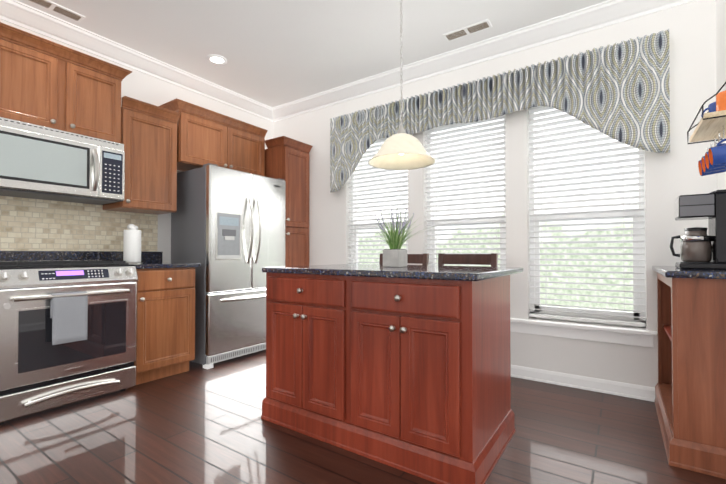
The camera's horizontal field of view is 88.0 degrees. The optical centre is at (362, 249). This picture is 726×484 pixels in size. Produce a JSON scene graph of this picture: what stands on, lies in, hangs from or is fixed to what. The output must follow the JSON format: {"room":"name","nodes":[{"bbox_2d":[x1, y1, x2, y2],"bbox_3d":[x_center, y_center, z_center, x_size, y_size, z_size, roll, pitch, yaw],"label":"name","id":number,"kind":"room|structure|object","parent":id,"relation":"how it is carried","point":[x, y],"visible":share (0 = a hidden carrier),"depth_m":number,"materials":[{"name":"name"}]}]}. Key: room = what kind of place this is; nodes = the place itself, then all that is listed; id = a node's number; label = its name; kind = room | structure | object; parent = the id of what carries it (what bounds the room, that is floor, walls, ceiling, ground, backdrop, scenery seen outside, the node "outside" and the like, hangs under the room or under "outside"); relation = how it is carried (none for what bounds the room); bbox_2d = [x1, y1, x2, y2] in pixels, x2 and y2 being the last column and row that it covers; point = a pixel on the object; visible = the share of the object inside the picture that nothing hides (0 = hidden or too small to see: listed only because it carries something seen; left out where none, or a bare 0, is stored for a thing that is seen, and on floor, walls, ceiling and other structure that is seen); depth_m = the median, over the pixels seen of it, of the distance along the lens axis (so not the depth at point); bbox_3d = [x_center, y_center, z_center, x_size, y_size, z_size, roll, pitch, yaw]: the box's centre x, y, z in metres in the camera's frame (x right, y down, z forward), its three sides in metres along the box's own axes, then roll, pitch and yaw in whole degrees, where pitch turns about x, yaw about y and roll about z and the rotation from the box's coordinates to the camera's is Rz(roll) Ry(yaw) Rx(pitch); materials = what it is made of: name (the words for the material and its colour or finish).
{"room":"kitchen","nodes":[
{"label":"kitchen","id":0,"kind":"room"},
{"bbox_2d":[0,19,272,262],"bbox_3d":[-3.155,-0.361,1.794,0.150,2.740,7.300,0,-1,34],"label":"wall","id":1,"kind":"structure","parent":0,"point":[140,86],"depth_m":3.53,"materials":[{"name":"paint"}]},
{"bbox_2d":[0,22,123,143],"bbox_3d":[-2.231,-1.106,2.705,0.347,0.584,0.760,0,-1,34],"label":"upper cabinet","id":2,"kind":"object","parent":1,"relation":"attached to","point":[47,83],"depth_m":2.59,"materials":[{"name":"brown wood"}]},
{"bbox_2d":[0,117,124,204],"bbox_3d":[-2.179,-0.588,2.664,0.471,0.444,0.752,0,-1,34],"label":"microwave","id":3,"kind":"object","parent":2,"relation":"attached to","point":[41,162],"visible":1,"depth_m":2.55,"materials":[{"name":"silver metal"}]},
{"bbox_2d":[0,196,162,262],"bbox_3d":[-2.592,-0.121,2.458,0.022,0.523,2.538,0,-1,34],"label":"backsplash","id":4,"kind":"structure","parent":1,"relation":"attached to","point":[36,229],"depth_m":2.91,"materials":[{"name":"tile"}]},
{"bbox_2d":[0,0,278,121],"bbox_3d":[-3.050,-1.669,1.737,0.105,0.124,6.998,0,-1,34],"label":"crown molding","id":5,"kind":"structure","parent":1,"relation":"attached to","point":[15,12],"depth_m":3.17,"materials":[{"name":"paint"}]},
{"bbox_2d":[103,96,179,214],"bbox_3d":[-1.888,-0.753,3.201,0.347,0.858,0.444,0,-1,34],"label":"upper cabinet","id":6,"kind":"object","parent":1,"relation":"attached to","point":[151,133],"depth_m":3.10,"materials":[{"name":"brown wood"}]},
{"bbox_2d":[164,98,267,175],"bbox_3d":[-1.479,-1.031,3.799,0.347,0.530,0.960,0,-1,34],"label":"upper cabinet","id":7,"kind":"object","parent":1,"relation":"attached to","point":[206,136],"depth_m":3.62,"materials":[{"name":"brown wood"}]},
{"bbox_2d":[17,0,607,107],"bbox_3d":[-1.428,-1.795,0.625,4.340,0.100,7.300,0,-1,34],"label":"ceiling","id":8,"kind":"structure","parent":0,"point":[274,53],"depth_m":2.96,"materials":[{"name":"paint"}]},
{"bbox_2d":[27,0,84,21],"bbox_3d":[-2.198,-1.715,2.657,0.115,0.009,0.360,0,-1,34],"label":"ceiling vent","id":9,"kind":"object","parent":8,"relation":"in","point":[47,4],"depth_m":2.68,"materials":[{"name":"white metal"}]},
{"bbox_2d":[206,54,226,64],"bbox_3d":[-1.316,-1.707,3.385,0.175,0.010,0.175,0,-1,-11],"label":"recessed light","id":10,"kind":"object","parent":8,"relation":"in","point":[216,59],"visible":1,"depth_m":3.35,"materials":[{"name":"paint"}]},
{"bbox_2d":[368,0,434,169],"bbox_3d":[0.243,-1.135,2.381,0.422,1.176,0.422,0,-1,34],"label":"pendant light","id":11,"kind":"object","parent":8,"relation":"hanging from","point":[401,149],"visible":1,"depth_m":2.38,"materials":[{"name":"white glass"}]},
{"bbox_2d":[443,19,491,41],"bbox_3d":[0.816,-1.712,2.947,0.360,0.009,0.115,0,-1,34],"label":"ceiling vent","id":12,"kind":"object","parent":8,"relation":"in","point":[448,37],"depth_m":2.93,"materials":[{"name":"white metal"}]},
{"bbox_2d":[0,349,725,483],"bbox_3d":[-1.428,1.045,0.591,4.340,0.100,7.300,0,-1,34],"label":"floor","id":13,"kind":"structure","parent":0,"point":[197,423],"depth_m":1.97,"materials":[{"name":"brown wood"}]},
{"bbox_2d":[0,260,137,424],"bbox_3d":[-2.074,0.549,2.556,0.698,0.938,0.754,0,-1,34],"label":"range","id":14,"kind":"object","parent":13,"relation":"on","point":[67,331],"visible":1,"depth_m":2.34,"materials":[{"name":"silver metal"}]},
{"bbox_2d":[50,291,87,345],"bbox_3d":[-1.828,0.422,2.338,0.044,0.307,0.181,0,-1,34],"label":"dish towel","id":15,"kind":"object","parent":14,"relation":"hanging from","point":[68,311],"depth_m":2.32,"materials":[{"name":"white fabric"}]},
{"bbox_2d":[134,266,197,384],"bbox_3d":[-1.777,0.586,3.104,0.622,0.876,0.471,0,-1,34],"label":"base cabinet","id":16,"kind":"object","parent":13,"relation":"on","point":[165,319],"depth_m":2.92,"materials":[{"name":"brown wood"}]},
{"bbox_2d":[134,262,200,269],"bbox_3d":[-1.752,0.133,3.112,0.616,0.032,0.504,0,-1,34],"label":"countertop","id":17,"kind":"structure","parent":16,"relation":"on","point":[157,265],"depth_m":2.93,"materials":[{"name":"black stone"}]},
{"bbox_2d":[123,224,142,263],"bbox_3d":[-1.872,-0.045,3.050,0.144,0.322,0.144,0,-1,34],"label":"paper towel holder","id":18,"kind":"object","parent":17,"relation":"on","point":[132,245],"visible":0.94,"depth_m":3.00,"materials":[{"name":"white paper"}]},
{"bbox_2d":[171,163,285,368],"bbox_3d":[-1.282,0.149,3.719,0.694,1.767,0.889,0,-1,34],"label":"refrigerator","id":19,"kind":"object","parent":13,"relation":"on","point":[228,229],"visible":0.9,"depth_m":3.41,"materials":[{"name":"silver metal"}]},
{"bbox_2d":[264,136,312,265],"bbox_3d":[-0.969,-0.069,4.260,0.654,2.213,0.445,0,-1,34],"label":"pantry cabinet","id":20,"kind":"object","parent":13,"relation":"on","point":[287,159],"visible":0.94,"depth_m":4.10,"materials":[{"name":"brown wood"}]},
{"bbox_2d":[261,272,516,483],"bbox_3d":[0.109,0.576,2.160,1.295,0.876,0.722,0,-1,34],"label":"kitchen island","id":21,"kind":"object","parent":13,"relation":"on","point":[407,369],"depth_m":1.79,"materials":[{"name":"brown wood"}]},
{"bbox_2d":[262,264,522,275],"bbox_3d":[0.174,0.123,2.243,1.297,0.032,0.880,0,-1,34],"label":"island countertop","id":22,"kind":"structure","parent":21,"relation":"on","point":[373,269],"depth_m":1.95,"materials":[{"name":"black stone"}]},
{"bbox_2d":[368,207,434,266],"bbox_3d":[0.247,-0.070,2.251,0.519,0.353,0.470,0,-1,34],"label":"potted plant","id":23,"kind":"object","parent":22,"relation":"on","point":[395,255],"visible":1,"depth_m":2.24,"materials":[{"name":"green plant"}]},
{"bbox_2d":[379,253,428,264],"bbox_3d":[0.240,0.530,3.089,0.480,0.990,0.466,0,-1,34],"label":"bar stool","id":24,"kind":"object","parent":13,"relation":"on","point":[423,259],"visible":0.12,"depth_m":3.18,"materials":[{"name":"brown wood"}]},
{"bbox_2d":[438,253,497,266],"bbox_3d":[0.701,0.526,2.772,0.480,0.990,0.466,0,-1,34],"label":"bar stool","id":25,"kind":"object","parent":13,"relation":"on","point":[491,259],"visible":0.04,"depth_m":2.95,"materials":[{"name":"brown wood"}]},
{"bbox_2d":[652,266,725,478],"bbox_3d":[1.815,0.558,2.047,0.327,0.908,0.932,0,-1,34],"label":"base cabinet","id":26,"kind":"object","parent":13,"relation":"on","point":[690,396],"visible":0.9,"depth_m":1.72,"materials":[{"name":"brown wood"}]},
{"bbox_2d":[670,189,725,269],"bbox_3d":[1.816,-0.098,2.015,0.267,0.405,0.202,0,-1,34],"label":"coffee maker","id":27,"kind":"object","parent":26,"relation":"on","point":[700,248],"visible":1,"depth_m":1.96,"materials":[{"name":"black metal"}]},
{"bbox_2d":[273,0,716,386],"bbox_3d":[0.595,-0.340,3.555,4.040,2.740,0.150,0,-1,34],"label":"wall","id":28,"kind":"structure","parent":0,"point":[672,176],"depth_m":2.82,"materials":[{"name":"paint"}]},
{"bbox_2d":[351,168,407,264],"bbox_3d":[0.189,-0.301,3.882,0.740,1.730,0.060,0,-1,34],"label":"window","id":29,"kind":"structure","parent":28,"relation":"in","point":[363,226],"depth_m":4.05,"materials":[{"name":"plastic"}]},
{"bbox_2d":[348,138,407,263],"bbox_3d":[0.155,-0.481,3.818,0.704,1.257,0.067,0,-1,34],"label":"window blinds","id":30,"kind":"object","parent":29,"relation":"attached to","point":[381,140],"depth_m":3.86,"materials":[{"name":"white plastic"}]},
{"bbox_2d":[427,119,505,266],"bbox_3d":[0.929,-0.307,3.374,0.735,1.730,0.060,0,-1,34],"label":"window","id":31,"kind":"structure","parent":28,"relation":"in","point":[431,199],"depth_m":3.50,"materials":[{"name":"plastic"}]},
{"bbox_2d":[425,115,505,265],"bbox_3d":[0.893,-0.486,3.311,0.716,1.265,0.067,0,-1,34],"label":"window blinds","id":32,"kind":"object","parent":31,"relation":"attached to","point":[492,134],"depth_m":3.30,"materials":[{"name":"white plastic"}]},
{"bbox_2d":[272,0,691,119],"bbox_3d":[0.528,-1.648,3.462,3.810,0.124,0.105,0,-1,34],"label":"crown molding","id":33,"kind":"structure","parent":28,"relation":"attached to","point":[564,26],"depth_m":3.10,"materials":[{"name":"paint"}]},
{"bbox_2d":[330,29,669,192],"bbox_3d":[0.827,-1.010,3.240,2.822,0.796,0.113,0,-1,34],"label":"window valance","id":34,"kind":"object","parent":28,"relation":"attached to","point":[619,92],"visible":1,"depth_m":2.77,"materials":[{"name":"fabric"}]},
{"bbox_2d":[511,365,654,401],"bbox_3d":[0.686,0.982,3.374,3.115,0.091,0.018,0,-1,34],"label":"baseboard","id":35,"kind":"structure","parent":28,"relation":"attached to","point":[641,392],"depth_m":2.71,"materials":[{"name":"paint"}]},
{"bbox_2d":[510,318,657,347],"bbox_3d":[0.886,0.613,3.287,2.660,0.109,0.145,0,-1,34],"label":"window sill","id":36,"kind":"structure","parent":28,"relation":"attached to","point":[636,337],"depth_m":2.72,"materials":[{"name":"paint"}]},
{"bbox_2d":[529,113,645,327],"bbox_3d":[1.677,-0.313,2.860,0.750,1.730,0.060,0,-1,34],"label":"window","id":37,"kind":"structure","parent":28,"relation":"in","point":[637,295],"depth_m":2.78,"materials":[{"name":"plastic"}]},
{"bbox_2d":[528,106,644,326],"bbox_3d":[1.636,-0.296,2.799,0.734,1.654,0.067,0,-1,34],"label":"window blinds","id":38,"kind":"object","parent":37,"relation":"attached to","point":[539,108],"depth_m":2.81,"materials":[{"name":"white plastic"}]},
{"bbox_2d":[715,0,725,189],"bbox_3d":[0.299,-0.389,-0.578,0.150,2.740,7.300,0,-1,34],"label":"wall","id":39,"kind":"structure","parent":0,"point":[720,9],"depth_m":2.25,"materials":[{"name":"paint"}]},
{"bbox_2d":[687,82,725,175],"bbox_3d":[1.744,-0.602,1.835,0.192,0.433,0.465,0,-1,34],"label":"shelf","id":40,"kind":"object","parent":39,"relation":"attached to","point":[711,125],"visible":1,"depth_m":1.79,"materials":[{"name":"brown wood"}]},
{"label":"outside","id":41,"kind":"structure","parent":0,"visible":0},
{"bbox_2d":[357,109,637,311],"bbox_3d":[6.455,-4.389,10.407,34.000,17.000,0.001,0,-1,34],"label":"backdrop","id":42,"kind":"structure","parent":41,"point":[599,293],"depth_m":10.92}
]}

